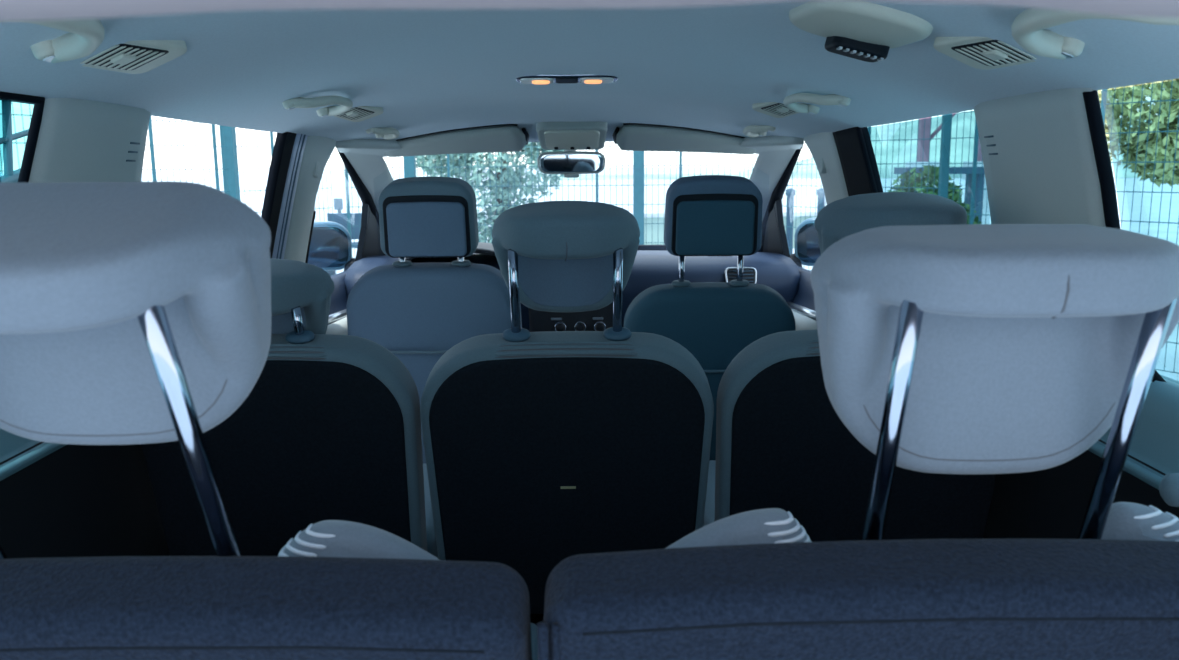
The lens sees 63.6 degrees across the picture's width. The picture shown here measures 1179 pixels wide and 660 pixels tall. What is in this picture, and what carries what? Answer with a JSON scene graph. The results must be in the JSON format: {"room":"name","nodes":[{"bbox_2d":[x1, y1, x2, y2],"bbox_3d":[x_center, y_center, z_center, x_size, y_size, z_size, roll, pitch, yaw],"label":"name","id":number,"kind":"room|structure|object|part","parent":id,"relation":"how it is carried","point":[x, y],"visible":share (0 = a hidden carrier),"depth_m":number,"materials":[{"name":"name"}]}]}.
{"room":"vehicle interior","nodes":[
{"label":"vehicle interior","id":0,"kind":"room"},
{"bbox_2d":[1,100,33,182],"bbox_3d":[-0.995,0.174,1.418,0.158,1.102,0.897,-1,10,-1],"label":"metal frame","id":1,"kind":"structure","parent":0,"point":[10,176],"depth_m":1.55,"materials":[{"name":"teal metal"}]},
{"bbox_2d":[0,428,169,558],"bbox_3d":[-0.762,0.471,1.220,0.087,0.791,1.740,-1,10,-1],"label":"door","id":2,"kind":"structure","parent":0,"point":[57,500],"depth_m":1.40,"materials":[{"name":"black plastic"}]},
{"bbox_2d":[0,91,44,182],"bbox_3d":[-0.728,-0.032,0.790,0.138,0.385,0.865,-1,10,-1],"label":"window","id":3,"kind":"structure","parent":2,"relation":"in","point":[6,98],"depth_m":1.16,"materials":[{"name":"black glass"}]},
{"bbox_3d":[-0.724,0.215,0.953,0.012,0.014,1.300,-1,10,-1],"label":"ledge rail","id":4,"kind":"part","parent":2,"relation":"part of","materials":[{"name":"teal plastic"}]},
{"bbox_2d":[29,98,150,181],"bbox_3d":[-0.738,-0.091,1.399,0.162,0.472,0.396,-1,10,-1],"label":"pillar","id":5,"kind":"structure","parent":2,"relation":"attached to","point":[79,140],"depth_m":1.29,"materials":[{"name":"plastic"}]},
{"bbox_2d":[0,1,1178,141],"bbox_3d":[-0.042,-0.425,1.646,1.280,0.170,2.850,-1,10,-1],"label":"ceiling","id":6,"kind":"structure","parent":0,"point":[696,67],"depth_m":1.51,"materials":[{"name":"fabric"}]},
{"bbox_2d":[0,18,104,62],"bbox_3d":[-0.519,-0.275,0.860,0.104,0.039,0.286,-1,10,-1],"label":"handle","id":7,"kind":"object","parent":6,"relation":"attached to","point":[85,36],"visible":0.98,"depth_m":0.95,"materials":[{"name":"beige plastic"}]},
{"bbox_2d":[80,40,186,73],"bbox_3d":[-0.545,-0.327,1.105,0.090,0.044,0.135,3,10,20],"label":"ceiling vent","id":8,"kind":"object","parent":6,"relation":"in","point":[139,56],"visible":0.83,"depth_m":1.11,"materials":[{"name":"beige plastic"}]},
{"bbox_2d":[284,136,336,262],"bbox_3d":[-0.809,0.024,2.516,0.295,1.066,0.302,-1,10,-1],"label":"pillar","id":9,"kind":"structure","parent":6,"relation":"attached to","point":[318,150],"depth_m":2.40,"materials":[{"name":"plastic"}]},
{"bbox_2d":[272,133,307,258],"bbox_3d":[-0.773,-0.137,2.330,0.238,0.693,0.109,2,10,14],"label":"door frame","id":10,"kind":"structure","parent":9,"relation":"attached to","point":[300,140],"depth_m":2.28,"materials":[{"name":"paint"}]},
{"bbox_2d":[261,132,295,257],"bbox_3d":[-0.773,-0.128,2.250,0.238,0.687,0.086,3,10,19],"label":"seal","id":11,"kind":"object","parent":10,"relation":"attached to","point":[284,142],"visible":0.27,"depth_m":2.18,"materials":[{"name":"black rubber"}]},
{"bbox_2d":[326,203,383,334],"bbox_3d":[-0.759,0.061,3.158,0.138,0.952,1.500,-1,10,-1],"label":"door","id":12,"kind":"structure","parent":9,"relation":"attached to","point":[337,321],"depth_m":3.10,"materials":[{"name":"plastic"}]},
{"bbox_2d":[307,221,354,271],"bbox_3d":[-0.957,-0.291,3.463,0.263,0.211,0.160,-4,10,-20],"label":"mirror","id":13,"kind":"object","parent":12,"relation":"attached to","point":[330,245],"visible":0.59,"depth_m":3.40,"materials":[{"name":"blue paint"}]},
{"bbox_3d":[-0.858,-0.228,3.470,0.081,0.082,0.070,-1,10,-6],"label":"arm","id":14,"kind":"part","parent":13,"relation":"part of","materials":[{"name":"black plastic"}]},
{"bbox_3d":[-0.718,-0.011,2.806,0.060,0.080,0.652,-1,10,-1],"label":"armrest","id":15,"kind":"part","parent":12,"relation":"part of","materials":[{"name":"plastic"}]},
{"bbox_2d":[305,207,369,262],"bbox_3d":[-0.763,-0.344,2.908,0.115,0.435,0.768,-1,10,-1],"label":"window","id":16,"kind":"structure","parent":12,"relation":"attached to","point":[314,213],"depth_m":2.56,"materials":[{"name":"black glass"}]},
{"bbox_3d":[-0.772,-0.207,2.573,0.096,0.238,0.026,6,12,32],"label":"frame","id":17,"kind":"part","parent":16,"relation":"part of","materials":[{"name":"black rubber"}]},
{"bbox_2d":[282,95,352,117],"bbox_3d":[-0.526,-0.445,1.886,0.094,0.033,0.269,-1,10,-1],"label":"handle","id":18,"kind":"object","parent":6,"relation":"attached to","point":[345,104],"visible":0.92,"depth_m":1.80,"materials":[{"name":"beige plastic"}]},
{"bbox_2d":[334,106,382,121],"bbox_3d":[-0.530,-0.493,2.122,0.084,0.051,0.150,3,10,20],"label":"ceiling vent","id":19,"kind":"object","parent":6,"relation":"in","point":[360,113],"visible":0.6,"depth_m":2.14,"materials":[{"name":"beige plastic"}]},
{"bbox_2d":[335,139,401,254],"bbox_3d":[-0.625,-0.384,3.202,0.289,0.484,1.234,-2,10,-7],"label":"pillar","id":20,"kind":"structure","parent":6,"relation":"attached to","point":[364,162],"depth_m":2.87,"materials":[{"name":"plastic"}]},
{"bbox_2d":[366,127,399,139],"bbox_3d":[-0.548,-0.528,2.541,0.074,0.035,0.156,-1,10,-1],"label":"handle","id":21,"kind":"object","parent":6,"relation":"attached to","point":[388,133],"visible":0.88,"depth_m":2.50,"materials":[{"name":"beige plastic"}]},
{"bbox_2d":[385,124,529,156],"bbox_3d":[-0.415,-0.565,2.835,0.473,0.092,0.244,-1,10,-1],"label":"sun visor","id":22,"kind":"object","parent":6,"relation":"attached to","point":[503,138],"visible":0.94,"depth_m":2.79,"materials":[{"name":"fabric"}]},
{"bbox_2d":[516,75,617,83],"bbox_3d":[-0.050,-0.557,2.105,0.230,0.022,0.055,-1,10,-1],"label":"recessed light","id":23,"kind":"object","parent":6,"relation":"in","point":[539,79],"visible":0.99,"depth_m":2.09,"materials":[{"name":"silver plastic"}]},
{"bbox_3d":[-0.108,-0.550,2.105,0.040,0.010,0.030,-1,10,-1],"label":"bulb","id":24,"kind":"part","parent":23,"relation":"part of","materials":[{"name":"glass"}]},
{"bbox_3d":[-0.050,-0.554,2.105,0.050,0.012,0.045,-1,10,-1],"label":"switch panel","id":25,"kind":"part","parent":23,"relation":"part of","materials":[{"name":"plastic"}]},
{"bbox_3d":[0.008,-0.551,2.106,0.040,0.010,0.030,-1,10,-1],"label":"bulb","id":26,"kind":"part","parent":23,"relation":"part of","materials":[{"name":"glass"}]},
{"bbox_2d":[537,150,604,177],"bbox_3d":[-0.054,-0.524,2.895,0.202,0.117,0.190,-1,10,-1],"label":"mirror","id":27,"kind":"object","parent":6,"relation":"hanging from","point":[570,163],"visible":1,"depth_m":2.81,"materials":[{"name":"plastic"}]},
{"bbox_3d":[-0.053,-0.461,2.835,0.045,0.013,0.020,-2,10,-6],"label":"dip lever","id":28,"kind":"part","parent":27,"relation":"part of","materials":[{"name":"plastic"}]},
{"bbox_3d":[-0.053,-0.496,2.820,0.190,0.056,0.016,-2,10,-6],"label":"glass","id":29,"kind":"part","parent":27,"relation":"part of","materials":[{"name":"mirror"}]},
{"bbox_2d":[536,122,606,149],"bbox_3d":[-0.051,-0.578,2.785,0.203,0.096,0.201,-1,10,-1],"label":"console","id":30,"kind":"object","parent":6,"relation":"attached to","point":[551,135],"visible":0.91,"depth_m":2.73,"materials":[{"name":"plastic"}]},
{"bbox_2d":[0,0,1178,20],"bbox_3d":[-0.027,-0.170,0.331,1.440,0.232,0.210,-1,10,-1],"label":"trim","id":31,"kind":"structure","parent":6,"relation":"attached to","point":[10,10],"depth_m":0.33,"materials":[{"name":"plastic"}]},
{"bbox_2d":[612,123,755,153],"bbox_3d":[0.305,-0.572,2.842,0.473,0.092,0.244,-1,10,-1],"label":"sun visor","id":32,"kind":"object","parent":6,"relation":"attached to","point":[635,137],"visible":0.94,"depth_m":2.79,"materials":[{"name":"fabric"}]},
{"bbox_2d":[743,125,775,136],"bbox_3d":[0.451,-0.536,2.551,0.074,0.035,0.156,-1,10,-1],"label":"handle","id":33,"kind":"object","parent":6,"relation":"attached to","point":[752,130],"visible":0.91,"depth_m":2.50,"materials":[{"name":"beige plastic"}]},
{"bbox_2d":[739,136,803,251],"bbox_3d":[0.511,-0.395,3.213,0.290,0.484,1.234,1,10,6],"label":"pillar","id":34,"kind":"structure","parent":6,"relation":"attached to","point":[777,158],"depth_m":2.91,"materials":[{"name":"plastic"}]},
{"bbox_2d":[752,102,798,117],"bbox_3d":[0.432,-0.502,2.121,0.084,0.051,0.150,-4,11,-21],"label":"ceiling vent","id":35,"kind":"object","parent":6,"relation":"in","point":[774,109],"visible":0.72,"depth_m":2.14,"materials":[{"name":"beige plastic"}]},
{"bbox_2d":[783,93,850,114],"bbox_3d":[0.442,-0.453,1.896,0.094,0.033,0.269,-1,10,-1],"label":"handle","id":36,"kind":"object","parent":6,"relation":"attached to","point":[790,101],"visible":0.9,"depth_m":1.81,"materials":[{"name":"beige plastic"}]},
{"bbox_2d":[804,132,848,204],"bbox_3d":[0.652,-0.247,2.483,0.169,0.544,0.306,-1,10,-1],"label":"pillar","id":37,"kind":"structure","parent":6,"relation":"attached to","point":[822,147],"depth_m":2.38,"materials":[{"name":"plastic"}]},
{"bbox_2d":[763,199,816,329],"bbox_3d":[0.654,0.047,3.172,0.138,0.952,1.500,-1,10,-1],"label":"door","id":38,"kind":"structure","parent":37,"relation":"attached to","point":[802,307],"depth_m":3.03,"materials":[{"name":"plastic"}]},
{"bbox_3d":[0.618,-0.024,2.819,0.060,0.080,0.652,-1,10,-1],"label":"armrest","id":39,"kind":"part","parent":38,"relation":"part of","materials":[{"name":"plastic"}]},
{"bbox_2d":[790,217,820,267],"bbox_3d":[0.839,-0.309,3.481,0.263,0.211,0.160,3,10,19],"label":"mirror","id":40,"kind":"object","parent":38,"relation":"attached to","point":[806,241],"visible":0.39,"depth_m":3.43,"materials":[{"name":"blue paint"}]},
{"bbox_3d":[0.741,-0.243,3.486,0.081,0.082,0.070,0,10,4],"label":"arm","id":41,"kind":"part","parent":40,"relation":"part of","materials":[{"name":"black plastic"}]},
{"bbox_3d":[0.838,-0.313,3.409,0.184,0.148,0.014,4,11,23],"label":"glass","id":42,"kind":"part","parent":40,"relation":"part of","materials":[{"name":"blue mirror"}]},
{"bbox_2d":[789,0,932,61],"bbox_3d":[0.330,-0.371,1.168,0.152,0.070,0.202,-1,10,-1],"label":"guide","id":43,"kind":"object","parent":6,"relation":"attached to","point":[865,31],"visible":0.93,"depth_m":1.13,"materials":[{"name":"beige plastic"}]},
{"bbox_2d":[934,37,1036,69],"bbox_3d":[0.479,-0.334,1.115,0.090,0.044,0.135,-4,11,-21],"label":"ceiling vent","id":44,"kind":"object","parent":6,"relation":"in","point":[984,53],"visible":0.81,"depth_m":1.12,"materials":[{"name":"beige plastic"}]},
{"bbox_2d":[1011,8,1178,59],"bbox_3d":[0.463,-0.281,0.870,0.104,0.040,0.286,-1,10,-1],"label":"handle","id":45,"kind":"object","parent":6,"relation":"attached to","point":[1028,28],"visible":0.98,"depth_m":0.91,"materials":[{"name":"beige plastic"}]},
{"bbox_2d":[638,244,666,250],"bbox_3d":[-0.061,0.005,4.009,1.500,0.720,0.050,-1,10,-1],"label":"wall","id":46,"kind":"structure","parent":0,"point":[640,247],"depth_m":3.93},
{"bbox_2d":[344,242,799,331],"bbox_3d":[-0.057,-0.087,3.459,1.452,0.516,0.998,-1,10,-1],"label":"dashboard","id":47,"kind":"object","parent":46,"relation":"attached to","point":[777,271],"visible":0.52,"depth_m":3.02,"materials":[{"name":"plastic"}]},
{"bbox_2d":[405,242,495,260],"bbox_3d":[-0.415,-0.246,3.141,0.401,0.087,0.364,-1,10,-1],"label":"steering wheel","id":48,"kind":"object","parent":47,"relation":"attached to","point":[484,251],"depth_m":3.12,"materials":[{"name":"plastic"}]},
{"bbox_3d":[-0.091,-0.007,2.985,0.027,0.029,0.031,-1,10,-1],"label":"climate knob","id":49,"kind":"part","parent":47,"relation":"part of","materials":[{"name":"plastic"}]},
{"bbox_3d":[-0.029,-0.007,2.986,0.027,0.029,0.031,-1,10,-1],"label":"climate knob","id":50,"kind":"part","parent":47,"relation":"part of","materials":[{"name":"plastic"}]},
{"bbox_3d":[0.033,-0.008,2.986,0.027,0.029,0.031,-1,10,-1],"label":"climate knob","id":51,"kind":"part","parent":47,"relation":"part of","materials":[{"name":"plastic"}]},
{"bbox_2d":[725,267,756,282],"bbox_3d":[0.477,-0.168,2.998,0.102,0.060,0.039,-1,10,-1],"label":"air vent","id":52,"kind":"object","parent":47,"relation":"attached to","point":[749,273],"depth_m":2.99,"materials":[{"name":"silver metal"}]},
{"bbox_2d":[983,378,1178,538],"bbox_3d":[0.705,0.479,1.066,0.087,0.777,1.400,-1,10,-1],"label":"door","id":53,"kind":"structure","parent":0,"point":[1050,503],"depth_m":1.33,"materials":[{"name":"teal plastic"}]},
{"bbox_2d":[973,88,1105,226],"bbox_3d":[0.665,-0.100,1.390,0.162,0.472,0.442,-1,10,-1],"label":"pillar","id":54,"kind":"structure","parent":53,"relation":"attached to","point":[1039,162],"depth_m":1.29,"materials":[{"name":"plastic"}]},
{"bbox_3d":[0.698,0.525,1.074,0.050,0.685,1.400,-1,10,-1],"label":"panel","id":55,"kind":"part","parent":53,"relation":"part of","materials":[{"name":"black plastic"}]},
{"bbox_3d":[0.665,0.202,0.966,0.012,0.014,1.300,-1,10,-1],"label":"ledge rail","id":56,"kind":"part","parent":53,"relation":"part of","materials":[{"name":"teal plastic"}]},
{"bbox_2d":[1083,80,1178,383],"bbox_3d":[0.668,-0.040,0.805,0.138,0.378,0.865,-1,10,-1],"label":"window","id":57,"kind":"structure","parent":53,"relation":"in","point":[1142,120],"depth_m":1.12,"materials":[{"name":"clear glass"}]},
{"bbox_2d":[1159,473,1178,506],"bbox_3d":[0.637,0.168,1.001,0.067,0.036,0.036,-1,10,-1],"label":"button","id":58,"kind":"object","parent":53,"relation":"attached to","point":[1169,484],"visible":1,"depth_m":0.99,"materials":[{"name":"grey plastic"}]},
{"bbox_3d":[0.672,0.279,2.096,0.127,0.728,0.701,-1,10,-1],"label":"door","id":59,"kind":"structure","parent":53,"relation":"in","visible":0},
{"bbox_2d":[832,127,881,195],"bbox_3d":[0.653,-0.274,2.233,0.138,0.417,0.241,-1,10,-1],"label":"seal","id":60,"kind":"object","parent":59,"relation":"attached to","point":[849,150],"visible":0.3,"depth_m":2.19,"materials":[{"name":"black rubber"}]},
{"bbox_2d":[856,111,990,223],"bbox_3d":[0.657,-0.204,1.819,0.137,0.394,0.700,-1,10,-1],"label":"window","id":61,"kind":"structure","parent":59,"relation":"attached to","point":[941,156],"depth_m":1.75,"materials":[{"name":"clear glass"}]},
{"bbox_3d":[0.649,-0.255,2.127,0.130,0.390,0.018,-3,10,-15],"label":"frame","id":62,"kind":"part","parent":61,"relation":"part of","materials":[{"name":"black plastic"}]},
{"bbox_2d":[1098,78,1178,161],"bbox_3d":[6.150,-1.878,8.920,3.077,3.539,1.908,-1,10,-1],"label":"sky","id":63,"kind":"structure","parent":0,"point":[1099,91],"depth_m":8.78,"materials":[{"name":"white"}]},
{"bbox_3d":[-0.036,0.721,2.104,1.600,0.040,3.600,-1,10,-1],"label":"floor","id":64,"kind":"structure","parent":0,"visible":0},
{"bbox_2d":[0,181,537,659],"bbox_3d":[-0.339,0.366,1.002,0.588,1.042,0.800,-1,10,-1],"label":"seat","id":65,"kind":"object","parent":64,"relation":"on","point":[139,312],"visible":1,"depth_m":0.64,"materials":[{"name":"blue fabric"}]},
{"bbox_3d":[-0.438,0.099,0.649,0.015,0.263,0.134,-1,10,-1],"label":"post","id":66,"kind":"part","parent":65,"relation":"part of","materials":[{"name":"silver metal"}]},
{"bbox_3d":[-0.266,0.097,0.651,0.015,0.263,0.134,-1,10,-1],"label":"post","id":67,"kind":"part","parent":65,"relation":"part of","materials":[{"name":"silver metal"}]},
{"bbox_3d":[-0.337,0.450,0.817,0.588,0.609,0.279,-1,10,-1],"label":"carpet backrest","id":68,"kind":"part","parent":65,"relation":"part of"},
{"bbox_2d":[531,623,537,659],"bbox_3d":[-0.340,0.526,1.192,0.552,0.120,0.480,-1,10,-1],"label":"seat cushion","id":69,"kind":"object","parent":65,"relation":"on","point":[533,627],"depth_m":1.35,"materials":[{"name":"grey fabric"}]},
{"bbox_2d":[141,258,437,557],"bbox_3d":[-0.522,0.290,1.886,0.459,0.912,0.672,-1,10,-1],"label":"seat","id":70,"kind":"object","parent":64,"relation":"on","point":[329,427],"visible":0.51,"depth_m":1.59,"materials":[{"name":"grey fabric"}]},
{"bbox_3d":[-0.527,0.284,1.632,0.440,0.503,0.142,-1,10,-1],"label":"panel","id":71,"kind":"part","parent":70,"relation":"part of","materials":[{"name":"black plastic"}]},
{"bbox_3d":[-0.558,0.000,1.597,0.172,0.108,0.037,-1,10,-1],"label":"pad panel","id":72,"kind":"part","parent":70,"relation":"part of","materials":[{"name":"fabric"}]},
{"bbox_3d":[-0.474,0.018,1.560,0.015,0.121,0.051,-1,10,-1],"label":"post","id":73,"kind":"part","parent":70,"relation":"part of","materials":[{"name":"silver metal"}]},
{"bbox_3d":[-0.520,0.261,1.671,0.459,0.530,0.214,-1,10,-1],"label":"backrest","id":74,"kind":"part","parent":70,"relation":"part of","materials":[{"name":"grey fabric"}]},
{"bbox_2d":[423,464,437,557],"bbox_3d":[-0.522,0.410,2.019,0.436,0.130,0.450,-1,10,-1],"label":"seat cushion","id":75,"kind":"object","parent":70,"relation":"on","point":[431,539],"depth_m":1.88,"materials":[{"name":"grey fabric"}]},
{"bbox_2d":[346,176,521,463],"bbox_3d":[-0.408,0.080,2.701,0.487,1.024,0.557,-1,10,-1],"label":"seat","id":76,"kind":"object","parent":64,"relation":"on","point":[418,312],"visible":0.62,"depth_m":2.42,"materials":[{"name":"fabric"}]},
{"bbox_3d":[-0.406,0.130,2.566,0.487,0.634,0.215,-1,10,-1],"label":"backrest","id":77,"kind":"part","parent":76,"relation":"part of","materials":[{"name":"fabric"}]},
{"bbox_2d":[420,201,713,625],"bbox_3d":[-0.039,0.242,1.869,0.492,1.003,0.700,-1,10,-1],"label":"seat","id":78,"kind":"object","parent":64,"relation":"on","point":[544,449],"visible":0.88,"depth_m":1.57,"materials":[{"name":"grey fabric"}]},
{"bbox_3d":[-0.120,-0.028,1.542,0.015,0.213,0.079,-1,10,-1],"label":"post","id":79,"kind":"part","parent":78,"relation":"part of","materials":[{"name":"silver metal"}]},
{"bbox_3d":[-0.037,0.634,2.018,0.360,0.180,0.360,-1,10,-1],"label":"seat","id":80,"kind":"part","parent":78,"relation":"part of","materials":[{"name":"black fabric"}]},
{"bbox_3d":[-0.038,-0.090,1.559,0.172,0.108,0.037,-1,10,-1],"label":"pad panel","id":81,"kind":"part","parent":78,"relation":"part of","materials":[{"name":"fabric"}]},
{"bbox_3d":[-0.037,0.256,1.676,0.492,0.530,0.214,-1,10,-1],"label":"backrest","id":82,"kind":"part","parent":78,"relation":"part of","materials":[{"name":"grey fabric"}]},
{"bbox_3d":[-0.036,0.279,1.637,0.457,0.503,0.142,-1,10,-1],"label":"panel","id":83,"kind":"part","parent":78,"relation":"part of","materials":[{"name":"black plastic"}]},
{"bbox_3d":[0.046,-0.030,1.544,0.015,0.213,0.079,-1,10,-1],"label":"post","id":84,"kind":"part","parent":78,"relation":"part of","materials":[{"name":"silver metal"}]},
{"bbox_2d":[624,175,795,460],"bbox_3d":[0.314,0.075,2.704,0.487,1.023,0.566,-1,10,-1],"label":"seat","id":85,"kind":"object","parent":64,"relation":"on","point":[706,215],"visible":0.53,"depth_m":2.44,"materials":[{"name":"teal fabric"}]},
{"bbox_3d":[0.238,-0.144,2.465,0.015,0.156,0.040,-1,10,-1],"label":"post","id":86,"kind":"part","parent":85,"relation":"part of","materials":[{"name":"silver metal"}]},
{"bbox_3d":[0.316,0.180,2.583,0.487,0.634,0.215,-1,10,-1],"label":"backrest","id":87,"kind":"part","parent":85,"relation":"part of","materials":[{"name":"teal fabric"}]},
{"bbox_3d":[0.391,-0.146,2.467,0.015,0.156,0.040,-1,10,-1],"label":"post","id":88,"kind":"part","parent":85,"relation":"part of","materials":[{"name":"silver metal"}]},
{"bbox_2d":[703,192,995,541],"bbox_3d":[0.460,0.233,1.871,0.484,1.013,0.703,-1,10,-1],"label":"seat","id":89,"kind":"object","parent":64,"relation":"on","point":[782,443],"visible":0.34,"depth_m":1.60,"materials":[{"name":"grey fabric"}]},
{"bbox_2d":[703,460,715,526],"bbox_3d":[0.460,0.400,2.029,0.462,0.130,0.450,-1,10,-1],"label":"seat cushion","id":90,"kind":"object","parent":89,"relation":"on","point":[709,515],"depth_m":1.97,"materials":[{"name":"grey fabric"}]},
{"bbox_3d":[0.462,0.251,1.681,0.484,0.530,0.214,-1,10,-1],"label":"backrest","id":91,"kind":"part","parent":89,"relation":"part of","materials":[{"name":"grey fabric"}]},
{"bbox_3d":[0.471,0.274,1.641,0.465,0.503,0.142,-1,10,-1],"label":"panel","id":92,"kind":"part","parent":89,"relation":"part of","materials":[{"name":"black plastic"}]},
{"bbox_2d":[537,224,1178,659],"bbox_3d":[0.258,0.372,1.051,0.591,1.003,0.738,-1,10,-1],"label":"seat","id":93,"kind":"object","parent":64,"relation":"on","point":[961,348],"visible":1,"depth_m":0.67,"materials":[{"name":"blue fabric"}]},
{"bbox_3d":[0.263,0.454,0.798,0.588,0.625,0.211,-1,10,-1],"label":"carpet backrest","id":94,"kind":"part","parent":93,"relation":"part of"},
{"bbox_3d":[0.222,0.091,0.708,0.015,0.246,0.093,-1,10,-1],"label":"post","id":95,"kind":"part","parent":93,"relation":"part of","materials":[{"name":"silver metal"}]},
{"bbox_3d":[0.394,0.089,0.709,0.015,0.246,0.093,-1,10,-1],"label":"post","id":96,"kind":"part","parent":93,"relation":"part of","materials":[{"name":"silver metal"}]},
{"label":"outside","id":97,"kind":"structure","parent":0,"visible":0},
{"bbox_2d":[3,166,1120,274],"bbox_3d":[-2.834,-41.296,246.554,600.000,0.001,700.000,-1,10,-1],"label":"ground","id":98,"kind":"structure","parent":97,"point":[337,178],"depth_m":61.91,"materials":[{"name":"concrete"}]},
{"bbox_2d":[2,102,333,273],"bbox_3d":[-3.949,-1.042,7.293,0.144,2.560,5.528,5,11,27],"label":"mesh fence","id":99,"kind":"object","parent":98,"relation":"on","point":[228,142],"visible":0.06,"depth_m":8.51,"materials":[{"name":"metal"}]},
{"bbox_3d":[-3.612,-1.123,7.916,0.024,2.500,0.024,-1,10,-1],"label":"slim post","id":100,"kind":"part","parent":99,"relation":"part of","materials":[{"name":"teal metal"}]},
{"bbox_3d":[-3.308,-1.221,8.465,0.024,2.500,0.024,-1,10,-1],"label":"slim post","id":101,"kind":"part","parent":99,"relation":"part of","materials":[{"name":"teal metal"}]},
{"bbox_3d":[-3.249,-1.280,8.630,0.110,2.560,0.110,-1,10,-1],"label":"post","id":102,"kind":"part","parent":99,"relation":"part of","materials":[{"name":"metal"}]},
{"bbox_3d":[-2.991,-1.323,9.038,0.024,2.500,0.024,-1,10,-1],"label":"slim post","id":103,"kind":"part","parent":99,"relation":"part of","materials":[{"name":"teal metal"}]},
{"bbox_2d":[334,198,342,212],"bbox_3d":[-3.778,-1.489,14.403,0.130,1.005,0.085,-1,10,-1],"label":"notice sign","id":104,"kind":"object","parent":98,"relation":"on","point":[338,202],"visible":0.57,"depth_m":14.29,"materials":[{"name":"metal"}]},
{"bbox_2d":[326,213,361,275],"bbox_3d":[-3.261,-1.162,12.976,0.700,0.840,0.490,-1,10,-1],"label":"park bench","id":105,"kind":"object","parent":98,"relation":"on","point":[341,218],"visible":0.12,"depth_m":13.11,"materials":[{"name":"stone"}]},
{"bbox_3d":[-3.559,-0.939,12.991,0.050,0.400,0.400,-1,10,-1],"label":"leg","id":106,"kind":"part","parent":105,"relation":"part of","materials":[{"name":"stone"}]},
{"bbox_3d":[-3.265,-1.436,13.152,0.700,0.360,0.050,-1,10,-1],"label":"backrest","id":107,"kind":"part","parent":105,"relation":"part of","materials":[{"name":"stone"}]},
{"bbox_2d":[416,142,564,242],"bbox_3d":[-1.330,-2.156,13.820,2.606,2.774,1.724,-1,10,-1],"label":"leafy tree","id":108,"kind":"object","parent":98,"relation":"on","point":[506,176],"visible":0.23,"depth_m":13.54,"materials":[{"name":"green plant"}]},
{"bbox_2d":[344,142,730,256],"bbox_3d":[-0.533,-1.513,9.851,4.006,2.560,0.110,-1,10,-1],"label":"mesh fence","id":109,"kind":"object","parent":98,"relation":"on","point":[409,162],"visible":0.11,"depth_m":9.86,"materials":[{"name":"metal"}]},
{"bbox_3d":[-2.513,-1.470,9.866,0.024,2.500,0.024,-1,10,-1],"label":"slim post","id":110,"kind":"part","parent":109,"relation":"part of","materials":[{"name":"white metal"}]},
{"bbox_3d":[-1.853,-1.501,9.838,0.110,2.560,0.110,-1,10,-1],"label":"post","id":111,"kind":"part","parent":109,"relation":"part of","materials":[{"name":"teal metal"}]},
{"bbox_3d":[-1.459,-1.480,9.877,0.024,2.500,0.024,-1,10,-1],"label":"slim post","id":112,"kind":"part","parent":109,"relation":"part of","materials":[{"name":"teal metal"}]},
{"bbox_3d":[0.076,-1.495,9.892,0.024,2.500,0.024,-1,10,-1],"label":"slim post","id":113,"kind":"part","parent":109,"relation":"part of","materials":[{"name":"white metal"}]},
{"bbox_3d":[0.511,-1.523,9.861,0.110,2.560,0.110,-1,10,-1],"label":"post","id":114,"kind":"part","parent":109,"relation":"part of","materials":[{"name":"teal metal"}]},
{"bbox_3d":[0.947,-1.503,9.900,0.024,2.500,0.024,-1,10,-1],"label":"slim post","id":115,"kind":"part","parent":109,"relation":"part of","materials":[{"name":"metal"}]},
{"bbox_2d":[630,211,816,246],"bbox_3d":[2.795,-1.795,16.976,4.300,0.625,0.400,-1,10,-1],"label":"wall","id":116,"kind":"structure","parent":98,"relation":"on","point":[652,232],"depth_m":16.81,"materials":[{"name":"white concrete"}]},
{"bbox_2d":[786,188,795,253],"bbox_3d":[3.260,-1.767,15.463,0.160,1.080,0.160,-1,10,-1],"label":"bollard","id":117,"kind":"object","parent":98,"relation":"on","point":[791,192],"visible":0.79,"depth_m":15.41,"materials":[{"name":"metal"}]},
{"bbox_2d":[816,188,824,214],"bbox_3d":[3.760,-1.771,15.468,0.160,1.080,0.160,-1,10,-1],"label":"bollard","id":118,"kind":"object","parent":98,"relation":"on","point":[820,192],"visible":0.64,"depth_m":15.36,"materials":[{"name":"metal"}]},
{"bbox_2d":[547,110,1114,179],"bbox_3d":[60.740,-22.638,96.490,134.238,13.554,101.496,-1,10,-1],"label":"building","id":119,"kind":"structure","parent":98,"relation":"on","point":[806,169],"depth_m":109.20,"materials":[{"name":"white"}]},
{"bbox_2d":[740,79,1172,270],"bbox_3d":[3.316,-1.063,7.086,0.087,2.560,6.518,-7,12,-33],"label":"mesh fence","id":120,"kind":"object","parent":98,"relation":"on","point":[1101,104],"visible":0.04,"depth_m":9.03,"materials":[{"name":"white metal"}]},
{"bbox_3d":[3.590,-0.974,6.730,0.024,2.500,0.024,-1,10,-1],"label":"slim post","id":121,"kind":"part","parent":120,"relation":"part of","materials":[{"name":"teal metal"}]}
]}

